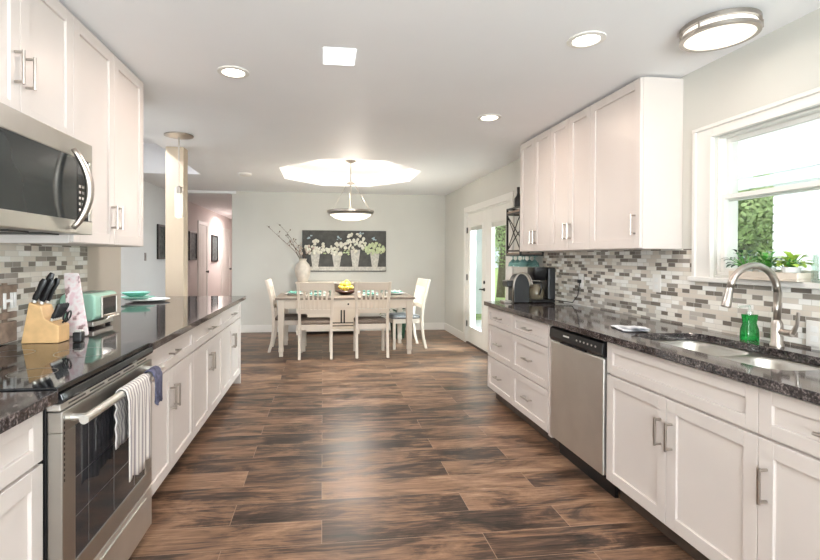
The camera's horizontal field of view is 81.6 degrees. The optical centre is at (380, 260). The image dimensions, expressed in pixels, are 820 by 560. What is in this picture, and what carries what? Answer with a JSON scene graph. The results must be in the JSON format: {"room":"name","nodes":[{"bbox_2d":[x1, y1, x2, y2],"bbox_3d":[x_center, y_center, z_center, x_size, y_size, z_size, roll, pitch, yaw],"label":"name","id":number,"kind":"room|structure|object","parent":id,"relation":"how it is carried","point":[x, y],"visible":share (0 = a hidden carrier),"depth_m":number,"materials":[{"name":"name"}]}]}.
{"room":"kitchen","nodes":[
{"label":"kitchen","id":0,"kind":"room"},
{"bbox_2d":[87,247,120,312],"bbox_3d":[-1.610,-0.172,0.360,0.150,2.980,6.310,0,0,-7],"label":"wall","id":1,"kind":"structure","parent":0,"point":[103,263],"depth_m":3.25,"materials":[{"name":"paint"}]},
{"bbox_2d":[0,0,72,136],"bbox_3d":[-1.526,-0.840,1.802,0.364,0.607,0.780,0,0,-7],"label":"upper cabinet","id":2,"kind":"object","parent":1,"relation":"attached to","point":[36,36],"visible":0.74,"depth_m":1.95,"materials":[{"name":"white wood"}]},
{"bbox_2d":[0,102,94,234],"bbox_3d":[-1.463,-0.322,1.810,0.490,0.422,0.770,0,0,-7],"label":"microwave","id":3,"kind":"object","parent":2,"relation":"attached to","point":[47,182],"visible":1,"depth_m":1.82,"materials":[{"name":"metal"}]},
{"bbox_2d":[0,243,86,344],"bbox_3d":[-1.623,0.136,1.107,0.008,0.526,3.790,0,0,-7],"label":"backsplash","id":4,"kind":"structure","parent":1,"relation":"attached to","point":[24,266],"depth_m":2.42,"materials":[{"name":"tile"}]},
{"bbox_2d":[0,15,142,246],"bbox_3d":[-1.627,-0.617,2.622,0.364,1.066,0.870,0,0,-7],"label":"upper cabinet","id":5,"kind":"object","parent":1,"relation":"attached to","point":[107,96],"visible":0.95,"depth_m":2.58,"materials":[{"name":"white wood"}]},
{"bbox_2d":[121,180,164,296],"bbox_3d":[-3.511,-0.220,6.167,0.150,2.980,6.100,0,0,-7],"label":"wall","id":6,"kind":"structure","parent":0,"point":[137,274],"depth_m":7.29,"materials":[{"name":"paint"}]},
{"bbox_2d":[157,224,164,258],"bbox_3d":[-3.625,-0.307,7.840,0.029,0.570,0.390,0,0,-7],"label":"framed picture","id":7,"kind":"object","parent":6,"relation":"attached to","point":[160,228],"visible":0.7,"depth_m":7.79},
{"bbox_2d":[159,226,164,256],"bbox_3d":[-3.634,-0.307,7.839,0.011,0.510,0.330,0,0,-7],"label":"print","id":8,"kind":"object","parent":7,"relation":"attached to","point":[161,228],"depth_m":7.84},
{"bbox_2d":[143,135,154,143],"bbox_3d":[-2.811,-1.614,4.928,1.130,0.050,3.290,0,0,-7],"label":"ceiling","id":9,"kind":"structure","parent":0,"point":[146,140],"depth_m":6.37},
{"bbox_2d":[165,146,187,295],"bbox_3d":[-2.155,0.050,5.005,0.180,2.466,0.160,0,0,-7],"label":"column","id":10,"kind":"structure","parent":0,"point":[176,229],"depth_m":4.93,"materials":[{"name":"paint"}]},
{"bbox_2d":[188,201,231,295],"bbox_3d":[-3.595,-0.260,11.824,1.360,2.980,5.150,0,0,-7],"label":"wall","id":11,"kind":"structure","parent":0,"point":[215,221],"depth_m":11.23,"materials":[{"name":"paint"}]},
{"bbox_2d":[188,231,196,259],"bbox_3d":[-3.856,-0.296,9.726,0.029,0.580,0.550,0,0,-7],"label":"framed picture","id":12,"kind":"object","parent":11,"relation":"attached to","point":[192,236],"visible":1,"depth_m":9.71},
{"bbox_2d":[190,233,195,258],"bbox_3d":[-3.865,-0.296,9.725,0.011,0.520,0.490,0,0,-7],"label":"print","id":13,"kind":"object","parent":12,"relation":"attached to","point":[192,235],"depth_m":9.73},
{"bbox_2d":[198,220,208,295],"bbox_3d":[-3.939,0.187,10.576,0.076,2.100,0.850,0,0,-7],"label":"door","id":14,"kind":"structure","parent":11,"relation":"in","point":[203,271],"depth_m":10.54,"materials":[{"name":"white wood"}]},
{"bbox_2d":[211,235,217,261],"bbox_3d":[-4.099,-0.296,11.711,0.029,0.650,0.650,0,0,-7],"label":"framed picture","id":15,"kind":"object","parent":11,"relation":"attached to","point":[214,239],"visible":1,"depth_m":11.68},
{"bbox_2d":[213,236,216,260],"bbox_3d":[-4.108,-0.296,11.710,0.011,0.590,0.590,0,0,-7],"label":"print","id":16,"kind":"object","parent":15,"relation":"attached to","point":[214,237],"depth_m":11.70},
{"bbox_2d":[221,227,231,295],"bbox_3d":[-4.246,0.169,13.082,0.076,2.100,1.200,0,0,-7],"label":"door","id":17,"kind":"structure","parent":11,"relation":"in","point":[225,233],"depth_m":13.02,"materials":[{"name":"white wood"}]},
{"bbox_2d":[188,190,235,218],"bbox_3d":[-3.522,-1.216,11.251,1.260,0.050,6.190,0,0,-7],"label":"ceiling","id":18,"kind":"structure","parent":0,"point":[220,202],"depth_m":9.28,"materials":[{"name":"paint"}]},
{"bbox_2d":[232,191,444,324],"bbox_3d":[-0.638,-0.226,8.570,3.958,2.980,0.150,0,0,-7],"label":"wall","id":19,"kind":"structure","parent":0,"point":[414,225],"depth_m":8.44,"materials":[{"name":"paint"}]},
{"bbox_2d":[241,323,443,332],"bbox_3d":[-0.715,1.200,8.488,3.794,0.130,0.014,0,0,-7],"label":"baseboard","id":20,"kind":"structure","parent":19,"relation":"attached to","point":[427,326],"depth_m":8.38,"materials":[{"name":"wood"}]},
{"bbox_2d":[302,230,385,270],"bbox_3d":[-0.647,-0.170,8.467,1.495,0.730,0.050,0,0,-7],"label":"painting","id":21,"kind":"object","parent":19,"relation":"attached to","point":[334,250],"visible":0.98,"depth_m":8.46,"materials":[{"name":"fabric"}]},
{"bbox_2d":[310,267,385,270],"bbox_3d":[-0.647,0.145,8.458,1.485,0.070,0.003,0,0,-7],"label":"shelf","id":22,"kind":"object","parent":21,"relation":"attached to","point":[312,268],"depth_m":8.47,"materials":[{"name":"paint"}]},
{"bbox_2d":[128,330,694,559],"bbox_3d":[-0.945,1.332,5.939,5.298,0.100,17.600,0,0,-7],"label":"floor","id":23,"kind":"structure","parent":0,"point":[402,455],"depth_m":2.89,"materials":[{"name":"wood"}]},
{"bbox_2d":[0,411,42,559],"bbox_3d":[-1.279,0.877,1.016,0.665,0.876,0.815,0,0,-7],"label":"base cabinet","id":24,"kind":"object","parent":23,"relation":"on","point":[21,446],"visible":0.8,"depth_m":1.36,"materials":[{"name":"white wood"}]},
{"bbox_2d":[0,391,57,433],"bbox_3d":[-1.193,0.424,0.342,0.676,0.037,2.162,0,0,-7],"label":"countertop","id":25,"kind":"structure","parent":24,"relation":"on","point":[15,407],"depth_m":1.33,"materials":[{"name":"stone"}]},
{"bbox_2d":[0,342,164,559],"bbox_3d":[-1.340,0.824,1.822,0.744,0.870,0.786,0,0,-7],"label":"range cooker","id":26,"kind":"object","parent":23,"relation":"on","point":[92,510],"visible":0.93,"depth_m":1.70,"materials":[{"name":"silver glass"}]},
{"bbox_2d":[0,283,16,343],"bbox_3d":[-1.716,0.246,2.043,0.033,0.280,0.430,0,0,-7],"label":"wooden sign","id":27,"kind":"object","parent":26,"relation":"on","point":[8,293],"visible":1,"depth_m":2.19,"materials":[{"name":"brown wood"}]},
{"bbox_2d":[0,342,148,392],"bbox_3d":[-1.372,0.399,1.815,0.656,0.020,0.786,0,0,-7],"label":"cooktop","id":28,"kind":"object","parent":26,"relation":"in","point":[62,368],"depth_m":1.81,"materials":[{"name":"glass"}]},
{"bbox_2d":[114,373,150,481],"bbox_3d":[-0.987,0.665,1.899,0.062,0.372,0.239,0,0,-7],"label":"towel","id":29,"kind":"object","parent":26,"relation":"hanging from","point":[132,415],"visible":0.98,"depth_m":1.86,"materials":[{"name":"fabric"}]},
{"bbox_2d":[143,366,162,404],"bbox_3d":[-1.012,0.558,2.103,0.065,0.164,0.093,0,0,-7],"label":"towel","id":30,"kind":"object","parent":26,"relation":"hanging from","point":[156,371],"visible":0.7,"depth_m":2.09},
{"bbox_2d":[150,328,193,495],"bbox_3d":[-1.482,0.864,2.666,0.665,0.876,0.910,0,0,-7],"label":"base cabinet","id":31,"kind":"object","parent":23,"relation":"on","point":[173,418],"visible":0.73,"depth_m":2.71,"materials":[{"name":"white wood"}]},
{"bbox_2d":[4,296,245,349],"bbox_3d":[-1.815,0.399,3.564,1.127,0.037,2.770,0,0,-7],"label":"countertop","id":32,"kind":"structure","parent":31,"relation":"on","point":[157,323],"depth_m":3.14,"materials":[{"name":"stone"}]},
{"bbox_2d":[21,301,68,343],"bbox_3d":[-1.607,0.293,2.274,0.164,0.194,0.100,0,0,-7],"label":"knife block","id":33,"kind":"object","parent":32,"relation":"on","point":[38,328],"visible":0.84,"depth_m":2.23,"materials":[{"name":"brown wood"}]},
{"bbox_2d":[31,278,46,302],"bbox_3d":[-1.613,0.143,2.235,0.070,0.118,0.014,0,0,-7],"label":"kitchen knife","id":34,"kind":"object","parent":33,"relation":"on","point":[42,283],"visible":1,"depth_m":2.23,"materials":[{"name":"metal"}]},
{"bbox_2d":[38,279,53,303],"bbox_3d":[-1.594,0.148,2.259,0.072,0.122,0.014,0,0,-7],"label":"kitchen knife","id":35,"kind":"object","parent":33,"relation":"on","point":[50,283],"visible":1,"depth_m":2.25,"materials":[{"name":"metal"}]},
{"bbox_2d":[37,272,54,301],"bbox_3d":[-1.611,0.129,2.277,0.082,0.145,0.014,0,0,-7],"label":"kitchen knife","id":36,"kind":"object","parent":33,"relation":"on","point":[50,275],"visible":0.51,"depth_m":2.27,"materials":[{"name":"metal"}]},
{"bbox_2d":[45,278,59,303],"bbox_3d":[-1.599,0.146,2.304,0.074,0.127,0.014,0,0,-7],"label":"kitchen knife","id":37,"kind":"object","parent":33,"relation":"on","point":[56,280],"visible":0.73,"depth_m":2.30,"materials":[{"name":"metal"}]},
{"bbox_2d":[50,304,59,320],"bbox_3d":[-1.540,0.246,2.239,0.047,0.082,0.009,0,0,-7],"label":"kitchen knife","id":38,"kind":"object","parent":33,"relation":"in","point":[57,307],"visible":1,"depth_m":2.24,"materials":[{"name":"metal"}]},
{"bbox_2d":[53,304,61,320],"bbox_3d":[-1.542,0.246,2.256,0.047,0.082,0.009,0,0,-7],"label":"kitchen knife","id":39,"kind":"object","parent":33,"relation":"in","point":[60,304],"visible":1,"depth_m":2.25,"materials":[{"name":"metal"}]},
{"bbox_2d":[57,303,65,319],"bbox_3d":[-1.546,0.246,2.288,0.047,0.082,0.009,0,0,-7],"label":"kitchen knife","id":40,"kind":"object","parent":33,"relation":"in","point":[63,303],"visible":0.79,"depth_m":2.29,"materials":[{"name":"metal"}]},
{"bbox_2d":[62,310,71,322],"bbox_3d":[-1.518,0.271,2.284,0.027,0.060,0.076,0,0,-7],"label":"pruning shears","id":41,"kind":"object","parent":33,"relation":"in","point":[69,311],"visible":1,"depth_m":2.28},
{"bbox_2d":[64,273,88,335],"bbox_3d":[-1.593,0.227,2.466,0.170,0.322,0.074,1,0,36],"label":"cutting board","id":42,"kind":"object","parent":32,"relation":"on","point":[73,289],"visible":0.87,"depth_m":2.47,"materials":[{"name":"stone"}]},
{"bbox_2d":[73,329,84,341],"bbox_3d":[-1.455,0.362,2.283,0.040,0.057,0.040,0,0,-7],"label":"salt shaker","id":43,"kind":"object","parent":32,"relation":"on","point":[79,334],"visible":1,"depth_m":2.27,"materials":[{"name":"metal"}]},
{"bbox_2d":[60,290,118,328],"bbox_3d":[-1.700,0.285,2.796,0.218,0.202,0.300,0,0,-7],"label":"toaster","id":44,"kind":"object","parent":32,"relation":"on","point":[100,305],"visible":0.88,"depth_m":2.73,"materials":[{"name":"metal"}]},
{"bbox_2d":[125,297,169,301],"bbox_3d":[-2.149,0.363,4.374,0.380,0.021,0.380,0,0,-7],"label":"plate","id":45,"kind":"object","parent":32,"relation":"on","point":[153,299],"visible":0.87,"depth_m":4.36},
{"bbox_2d":[121,295,154,299],"bbox_3d":[-2.224,0.341,4.324,0.300,0.021,0.300,0,0,-7],"label":"plate","id":46,"kind":"object","parent":45,"relation":"on","point":[144,296],"visible":0.88,"depth_m":4.31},
{"bbox_2d":[121,291,150,296],"bbox_3d":[-2.234,0.309,4.323,0.250,0.042,0.250,0,0,-7],"label":"bowl","id":47,"kind":"object","parent":46,"relation":"on","point":[130,293],"visible":0.98,"depth_m":4.28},
{"bbox_2d":[192,312,222,436],"bbox_3d":[-1.593,0.858,3.572,0.665,0.876,0.915,0,0,-7],"label":"base cabinet","id":48,"kind":"object","parent":23,"relation":"on","point":[208,336],"visible":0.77,"depth_m":3.55,"materials":[{"name":"white wood"}]},
{"bbox_2d":[221,302,240,397],"bbox_3d":[-1.704,0.851,4.482,0.665,0.876,0.920,0,0,-7],"label":"base cabinet","id":49,"kind":"object","parent":23,"relation":"on","point":[231,343],"visible":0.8,"depth_m":4.46,"materials":[{"name":"white wood"}]},
{"bbox_2d":[265,279,306,351],"bbox_3d":[-1.351,0.771,6.812,0.582,1.005,0.488,0,0,-7],"label":"dining chair","id":50,"kind":"object","parent":23,"relation":"on","point":[289,319],"visible":0.91,"depth_m":6.62,"materials":[{"name":"white paint"}]},
{"bbox_2d":[296,282,334,359],"bbox_3d":[-0.872,0.777,6.352,0.488,1.005,0.582,0,0,-7],"label":"dining chair","id":51,"kind":"object","parent":23,"relation":"on","point":[306,323],"visible":1,"depth_m":6.14,"materials":[{"name":"white paint"}]},
{"bbox_2d":[295,281,359,334],"bbox_3d":[-0.913,0.818,8.252,1.120,0.895,0.390,0,0,-7],"label":"sideboard","id":52,"kind":"object","parent":23,"relation":"on","point":[343,318],"visible":0.34,"depth_m":8.42,"materials":[{"name":"white paint"}]},
{"bbox_2d":[295,259,310,281],"bbox_3d":[-1.346,0.168,8.178,0.270,0.400,0.270,0,0,-7],"label":"vase","id":53,"kind":"object","parent":52,"relation":"on","point":[302,269],"visible":0.97,"depth_m":8.09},
{"bbox_2d":[299,246,307,258],"bbox_3d":[-1.338,-0.113,8.199,0.152,0.282,0.074,0,0,-7],"label":"flower","id":54,"kind":"object","parent":53,"relation":"in","point":[305,249],"visible":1,"depth_m":8.19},
{"bbox_2d":[275,292,415,356],"bbox_3d":[-0.517,0.885,6.825,1.880,0.785,0.980,0,0,-7],"label":"dining table","id":55,"kind":"object","parent":23,"relation":"on","point":[286,302],"visible":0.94,"depth_m":6.42,"materials":[{"name":"white paint"}]},
{"bbox_2d":[335,290,354,294],"bbox_3d":[-0.505,0.461,6.823,0.310,0.060,0.310,0,0,-7],"label":"fruit bowl","id":56,"kind":"object","parent":55,"relation":"on","point":[342,292],"visible":0.94,"depth_m":6.73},
{"bbox_2d":[353,282,391,358],"bbox_3d":[-0.135,0.779,6.463,0.488,1.005,0.582,0,0,-7],"label":"dining chair","id":57,"kind":"object","parent":23,"relation":"on","point":[362,322],"visible":1,"depth_m":6.26,"materials":[{"name":"white paint"}]},
{"bbox_2d":[379,308,405,338],"bbox_3d":[0.247,0.991,7.824,0.602,0.564,0.552,0,0,-7],"label":"dining chair","id":58,"kind":"object","parent":23,"relation":"on","point":[391,324],"visible":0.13,"depth_m":7.75,"materials":[{"name":"green"}]},
{"bbox_2d":[389,278,430,349],"bbox_3d":[0.392,0.777,7.052,0.582,1.005,0.488,0,0,-14],"label":"dining chair","id":59,"kind":"object","parent":23,"relation":"on","point":[398,317],"visible":0.9,"depth_m":6.88,"materials":[{"name":"white paint"}]},
{"bbox_2d":[488,307,521,417],"bbox_3d":[1.366,0.865,4.224,0.723,0.876,0.580,0,0,-7],"label":"base cabinet","id":60,"kind":"object","parent":23,"relation":"on","point":[500,333],"visible":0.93,"depth_m":4.16,"materials":[{"name":"white wood"}]},
{"bbox_2d":[484,301,819,404],"bbox_3d":[1.634,0.423,2.085,0.720,0.037,4.935,0,0,-7],"label":"countertop","id":61,"kind":"structure","parent":60,"relation":"on","point":[596,323],"depth_m":2.38,"materials":[{"name":"stone"}]},
{"bbox_2d":[500,272,532,303],"bbox_3d":[1.244,0.247,4.361,0.253,0.290,0.170,0,0,-7],"label":"machine","id":62,"kind":"object","parent":61,"relation":"on","point":[518,284],"visible":1,"depth_m":4.31,"materials":[{"name":"silver metal"}]},
{"bbox_2d":[500,300,511,302],"bbox_3d":[1.152,0.376,4.365,0.072,0.019,0.120,0,0,-7],"label":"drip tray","id":63,"kind":"object","parent":62,"relation":"on","point":[504,301],"depth_m":4.33,"materials":[{"name":"silver metal"}]},
{"bbox_2d":[527,267,580,302],"bbox_3d":[1.542,0.226,4.285,0.255,0.325,0.498,0,0,-25],"label":"coffee maker","id":64,"kind":"object","parent":61,"relation":"on","point":[542,291],"visible":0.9,"depth_m":4.34,"materials":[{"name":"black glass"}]},
{"bbox_2d":[611,325,649,331],"bbox_3d":[1.451,0.385,2.741,0.157,0.025,0.234,0,0,7],"label":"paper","id":65,"kind":"object","parent":61,"relation":"on","point":[620,327],"visible":1,"depth_m":2.68,"materials":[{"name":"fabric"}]},
{"bbox_2d":[654,340,819,370],"bbox_3d":[1.604,0.536,2.190,0.450,0.188,0.890,0,0,-7],"label":"sink","id":66,"kind":"object","parent":61,"relation":"in","point":[731,353],"visible":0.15,"depth_m":2.21,"materials":[{"name":"metal"}]},
{"bbox_2d":[740,314,759,340],"bbox_3d":[1.864,0.313,2.402,0.089,0.179,0.054,0,0,-7],"label":"soap bottle","id":67,"kind":"object","parent":61,"relation":"on","point":[749,330],"visible":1,"depth_m":2.38,"materials":[{"name":"green"}]},
{"bbox_2d":[721,262,799,346],"bbox_3d":[1.747,0.206,2.181,0.316,0.395,0.135,0,0,-7],"label":"kitchen faucet","id":68,"kind":"object","parent":61,"relation":"on","point":[777,331],"visible":1,"depth_m":2.21,"materials":[{"name":"silver metal"}]},
{"bbox_2d":[769,320,784,346],"bbox_3d":[1.871,0.341,2.237,0.056,0.125,0.056,0,0,-7],"label":"faucet","id":69,"kind":"object","parent":68,"relation":"attached to","point":[777,329],"depth_m":2.22,"materials":[{"name":"silver metal"}]},
{"bbox_2d":[512,314,559,448],"bbox_3d":[1.444,0.870,3.602,0.727,0.876,0.675,0,0,-7],"label":"base cabinet","id":70,"kind":"object","parent":23,"relation":"on","point":[530,338],"depth_m":3.53,"materials":[{"name":"white wood"}]},
{"bbox_2d":[549,326,617,497],"bbox_3d":[1.506,0.876,2.953,0.662,0.873,0.618,0,0,-7],"label":"dishwasher","id":71,"kind":"object","parent":23,"relation":"on","point":[578,413],"visible":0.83,"depth_m":2.85,"materials":[{"name":"metal"}]},
{"bbox_2d":[606,342,762,559],"bbox_3d":[1.615,0.880,2.189,0.723,0.876,0.910,0,0,-7],"label":"base cabinet","id":72,"kind":"object","parent":23,"relation":"on","point":[683,440],"visible":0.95,"depth_m":2.04,"materials":[{"name":"white wood"}]},
{"bbox_2d":[756,388,819,559],"bbox_3d":[1.705,0.886,1.457,0.723,0.876,0.565,0,0,-7],"label":"base cabinet","id":73,"kind":"object","parent":23,"relation":"on","point":[788,469],"visible":0.93,"depth_m":1.60,"materials":[{"name":"white wood"}]},
{"bbox_2d":[58,0,819,194],"bbox_3d":[-0.539,-1.364,2.901,5.148,0.403,11.110,0,0,-7],"label":"ceiling","id":74,"kind":"structure","parent":0,"point":[420,80],"depth_m":2.96,"materials":[{"name":"paint"}]},
{"bbox_2d":[164,132,193,217],"bbox_3d":[-1.899,-0.790,4.456,0.260,0.776,0.260,0,0,-7],"label":"glass pendant","id":75,"kind":"object","parent":74,"relation":"hanging from","point":[175,135],"visible":1,"depth_m":4.43,"materials":[{"name":"glass"}]},
{"bbox_2d":[217,66,248,78],"bbox_3d":[-0.909,-1.159,2.923,0.190,0.008,0.190,0,0,-7],"label":"recessed light","id":76,"kind":"object","parent":74,"relation":"in","point":[236,72],"visible":1,"depth_m":2.91,"materials":[{"name":"glass"}]},
{"bbox_2d":[238,172,251,176],"bbox_3d":[-1.860,-1.175,6.493,0.180,0.033,0.180,0,0,-7],"label":"smoke detector","id":77,"kind":"object","parent":74,"relation":"attached to","point":[244,174],"visible":1,"depth_m":6.44,"materials":[{"name":"white plastic"}]},
{"bbox_2d":[323,47,355,65],"bbox_3d":[-0.236,-1.156,2.693,0.180,0.005,0.220,0,0,-7],"label":"skylight","id":78,"kind":"object","parent":74,"relation":"attached to","point":[331,56],"visible":1,"depth_m":2.68,"materials":[{"name":"white"}]},
{"bbox_2d":[327,160,373,220],"bbox_3d":[-0.417,-0.969,6.591,0.650,0.836,0.650,0,0,-7],"label":"dining pendant","id":79,"kind":"object","parent":74,"relation":"hanging from","point":[344,214],"visible":0.99,"depth_m":6.41,"materials":[{"name":"silver metal"}]},
{"bbox_2d":[477,114,500,120],"bbox_3d":[0.882,-1.159,3.847,0.190,0.008,0.190,0,0,-7],"label":"recessed light","id":80,"kind":"object","parent":74,"relation":"in","point":[486,117],"visible":1,"depth_m":3.83,"materials":[{"name":"glass"}]},
{"bbox_2d":[567,31,605,48],"bbox_3d":[1.071,-1.148,2.470,0.190,0.008,0.190,0,0,-7],"label":"recessed light","id":81,"kind":"object","parent":74,"relation":"in","point":[586,39],"visible":1,"depth_m":2.46,"materials":[{"name":"white plastic"}]},
{"bbox_2d":[679,7,763,51],"bbox_3d":[1.649,-1.110,2.311,0.330,0.077,0.334,0,0,-7],"label":"flush ceiling light","id":82,"kind":"object","parent":74,"relation":"attached to","point":[726,28],"visible":1,"depth_m":2.24,"materials":[{"name":"glass"}]},
{"bbox_2d":[445,8,819,331],"bbox_3d":[1.937,-0.178,3.213,0.150,2.980,11.310,0,0,-7],"label":"wall","id":83,"kind":"structure","parent":0,"point":[783,63],"depth_m":2.73,"materials":[{"name":"paint"}]},
{"bbox_2d":[444,323,462,339],"bbox_3d":[1.246,1.210,8.136,0.014,0.130,1.190,0,0,-7],"label":"baseboard","id":84,"kind":"structure","parent":83,"relation":"attached to","point":[450,329],"depth_m":8.10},
{"bbox_2d":[463,191,513,354],"bbox_3d":[1.501,0.232,6.563,0.177,2.110,1.940,0,0,-7],"label":"door","id":85,"kind":"structure","parent":83,"relation":"in","point":[487,218],"depth_m":6.60,"materials":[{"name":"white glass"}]},
{"bbox_2d":[506,206,543,255],"bbox_3d":[1.512,-0.302,4.976,0.258,0.510,0.363,0,0,-7],"label":"wall rack","id":86,"kind":"object","parent":83,"relation":"attached to","point":[513,211],"visible":0.42,"depth_m":4.99,"materials":[{"name":"black metal"}]},
{"bbox_2d":[508,256,514,265],"bbox_3d":[1.421,0.007,5.091,0.100,0.110,0.100,0,0,-7],"label":"goblet","id":87,"kind":"object","parent":86,"relation":"hanging from","point":[512,261],"visible":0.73,"depth_m":5.07,"materials":[{"name":"teal glass"}]},
{"bbox_2d":[513,256,519,266],"bbox_3d":[1.436,0.008,4.972,0.100,0.110,0.100,0,0,-7],"label":"goblet","id":88,"kind":"object","parent":86,"relation":"hanging from","point":[516,262],"visible":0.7,"depth_m":4.95,"materials":[{"name":"teal glass"}]},
{"bbox_2d":[514,187,519,206],"bbox_3d":[1.461,-0.669,5.030,0.084,0.220,0.084,0,0,-7],"label":"wine bottle","id":89,"kind":"object","parent":86,"relation":"on","point":[517,198],"visible":0.7,"depth_m":5.01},
{"bbox_2d":[517,256,526,266],"bbox_3d":[1.450,0.009,4.853,0.100,0.110,0.100,0,0,-7],"label":"goblet","id":90,"kind":"object","parent":86,"relation":"hanging from","point":[522,263],"visible":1,"depth_m":4.82,"materials":[{"name":"teal glass"}]},
{"bbox_2d":[526,256,531,266],"bbox_3d":[1.565,0.008,4.988,0.100,0.110,0.100,0,0,-7],"label":"goblet","id":91,"kind":"object","parent":86,"relation":"hanging from","point":[529,261],"visible":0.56,"depth_m":4.96,"materials":[{"name":"teal glass"}]},
{"bbox_2d":[529,256,538,266],"bbox_3d":[1.579,0.009,4.869,0.100,0.110,0.100,0,0,-7],"label":"goblet","id":92,"kind":"object","parent":86,"relation":"hanging from","point":[534,263],"visible":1,"depth_m":4.84,"materials":[{"name":"teal glass"}]},
{"bbox_2d":[520,128,569,251],"bbox_3d":[1.550,-0.617,4.420,0.327,1.066,0.635,0,0,-7],"label":"upper cabinet","id":93,"kind":"object","parent":83,"relation":"attached to","point":[535,154],"visible":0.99,"depth_m":4.37,"materials":[{"name":"white wood"}]},
{"bbox_2d":[550,106,614,250],"bbox_3d":[1.626,-0.612,3.802,0.327,1.066,0.610,0,0,-7],"label":"upper cabinet","id":94,"kind":"object","parent":83,"relation":"attached to","point":[570,138],"visible":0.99,"depth_m":3.75,"materials":[{"name":"white wood"}]},
{"bbox_2d":[590,77,682,249],"bbox_3d":[1.697,-0.608,3.223,0.327,1.066,0.555,0,0,-7],"label":"upper cabinet","id":95,"kind":"object","parent":83,"relation":"attached to","point":[636,138],"visible":1,"depth_m":2.97,"materials":[{"name":"white wood"}]},
{"bbox_2d":[543,249,819,349],"bbox_3d":[1.973,0.169,2.258,0.008,0.472,5.200,0,0,-7],"label":"backsplash","id":96,"kind":"structure","parent":83,"relation":"attached to","point":[620,281],"depth_m":3.08,"materials":[{"name":"tile"}]},
{"bbox_2d":[578,274,583,287],"bbox_3d":[1.738,0.175,4.113,0.008,0.120,0.076,0,0,-7],"label":"outlet","id":97,"kind":"object","parent":96,"relation":"attached to","point":[580,276],"visible":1,"depth_m":4.10,"materials":[{"name":"white plastic"}]},
{"bbox_2d":[653,274,660,292],"bbox_3d":[1.852,0.152,3.180,0.008,0.120,0.076,0,0,-7],"label":"outlet","id":98,"kind":"object","parent":96,"relation":"attached to","point":[656,277],"visible":1,"depth_m":3.17,"materials":[{"name":"white plastic"}]},
{"bbox_2d":[806,320,819,347],"bbox_3d":[1.977,0.335,2.159,0.008,0.120,0.076,0,0,-7],"label":"outlet","id":99,"kind":"object","parent":96,"relation":"attached to","point":[812,327],"visible":1,"depth_m":2.16,"materials":[{"name":"white plastic"}]},
{"bbox_2d":[810,326,817,332],"bbox_3d":[1.974,0.313,2.159,0.002,0.028,0.032,0,0,-7],"label":"socket","id":100,"kind":"object","parent":99,"relation":"attached to","point":[813,329],"depth_m":2.16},
{"bbox_2d":[810,335,817,341],"bbox_3d":[1.974,0.357,2.159,0.002,0.028,0.032,0,0,-7],"label":"socket","id":101,"kind":"object","parent":99,"relation":"attached to","point":[813,338],"depth_m":2.16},
{"bbox_2d":[687,87,819,289],"bbox_3d":[2.051,-0.324,2.060,0.185,0.910,1.655,0,0,-7],"label":"window","id":102,"kind":"structure","parent":83,"relation":"in","point":[703,148],"depth_m":2.71,"materials":[{"name":"white wood"}]},
{"bbox_2d":[729,271,814,281],"bbox_3d":[1.939,0.077,2.369,0.097,0.042,0.370,0,0,-7],"label":"tray","id":103,"kind":"object","parent":102,"relation":"on","point":[755,275],"visible":0.8,"depth_m":2.25,"materials":[{"name":"ceramic"}]},
{"bbox_2d":[721,249,758,271],"bbox_3d":[1.923,0.013,2.510,0.214,0.143,0.165,0,0,-7],"label":"potted plant","id":104,"kind":"object","parent":103,"relation":"on","point":[740,251],"visible":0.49,"depth_m":2.51,"materials":[{"name":"green plant"}]},
{"bbox_2d":[751,251,782,271],"bbox_3d":[1.940,0.018,2.387,0.183,0.135,0.153,0,0,17],"label":"potted plant","id":105,"kind":"object","parent":103,"relation":"on","point":[765,256],"visible":0.5,"depth_m":2.37,"materials":[{"name":"green plant"}]},
{"bbox_2d":[771,251,818,272],"bbox_3d":[1.955,0.021,2.242,0.137,0.131,0.173,0,1,-39],"label":"potted plant","id":106,"kind":"object","parent":103,"relation":"on","point":[789,267],"visible":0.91,"depth_m":2.24,"materials":[{"name":"green plant"}]},
{"label":"outside","id":107,"kind":"structure","parent":0,"visible":0},
{"bbox_2d":[475,268,504,319],"bbox_3d":[12.449,1.510,21.688,90.000,0.130,100.000,0,0,-7],"label":"lawn","id":108,"kind":"structure","parent":107,"point":[477,316],"depth_m":18.42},
{"bbox_2d":[475,320,480,329],"bbox_3d":[3.904,1.473,4.268,4.002,0.120,13.500,0,0,-7],"label":"patio slab","id":109,"kind":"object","parent":108,"relation":"on","point":[477,322],"depth_m":10.11,"materials":[{"name":"concrete"}]},
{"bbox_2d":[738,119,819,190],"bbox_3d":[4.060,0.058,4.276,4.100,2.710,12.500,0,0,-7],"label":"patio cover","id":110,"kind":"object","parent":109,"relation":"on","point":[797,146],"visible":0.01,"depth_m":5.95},
{"bbox_2d":[475,229,481,313],"bbox_3d":[1.746,-0.608,14.617,2.420,4.120,4.000,0,0,-7],"label":"shed","id":111,"kind":"object","parent":108,"relation":"on","point":[478,303],"visible":0.02,"depth_m":13.02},
{"bbox_2d":[495,225,505,297],"bbox_3d":[4.891,-1.434,18.382,4.324,5.764,3.588,0,0,33],"label":"tree","id":112,"kind":"object","parent":108,"relation":"on","point":[500,240],"visible":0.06,"depth_m":18.37,"materials":[{"name":"green plant"}]},
{"bbox_2d":[738,173,773,267],"bbox_3d":[8.217,-0.518,11.083,3.368,4.065,3.954,0,0,7],"label":"tree","id":113,"kind":"object","parent":108,"relation":"on","point":[755,216],"visible":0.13,"depth_m":9.93,"materials":[{"name":"green plant"}]},
{"bbox_2d":[772,164,819,270],"bbox_3d":[10.147,-0.547,3.532,5.600,4.220,11.150,0,0,-7],"label":"house","id":114,"kind":"structure","parent":108,"relation":"on","point":[796,217],"depth_m":8.02,"materials":[{"name":"white"}]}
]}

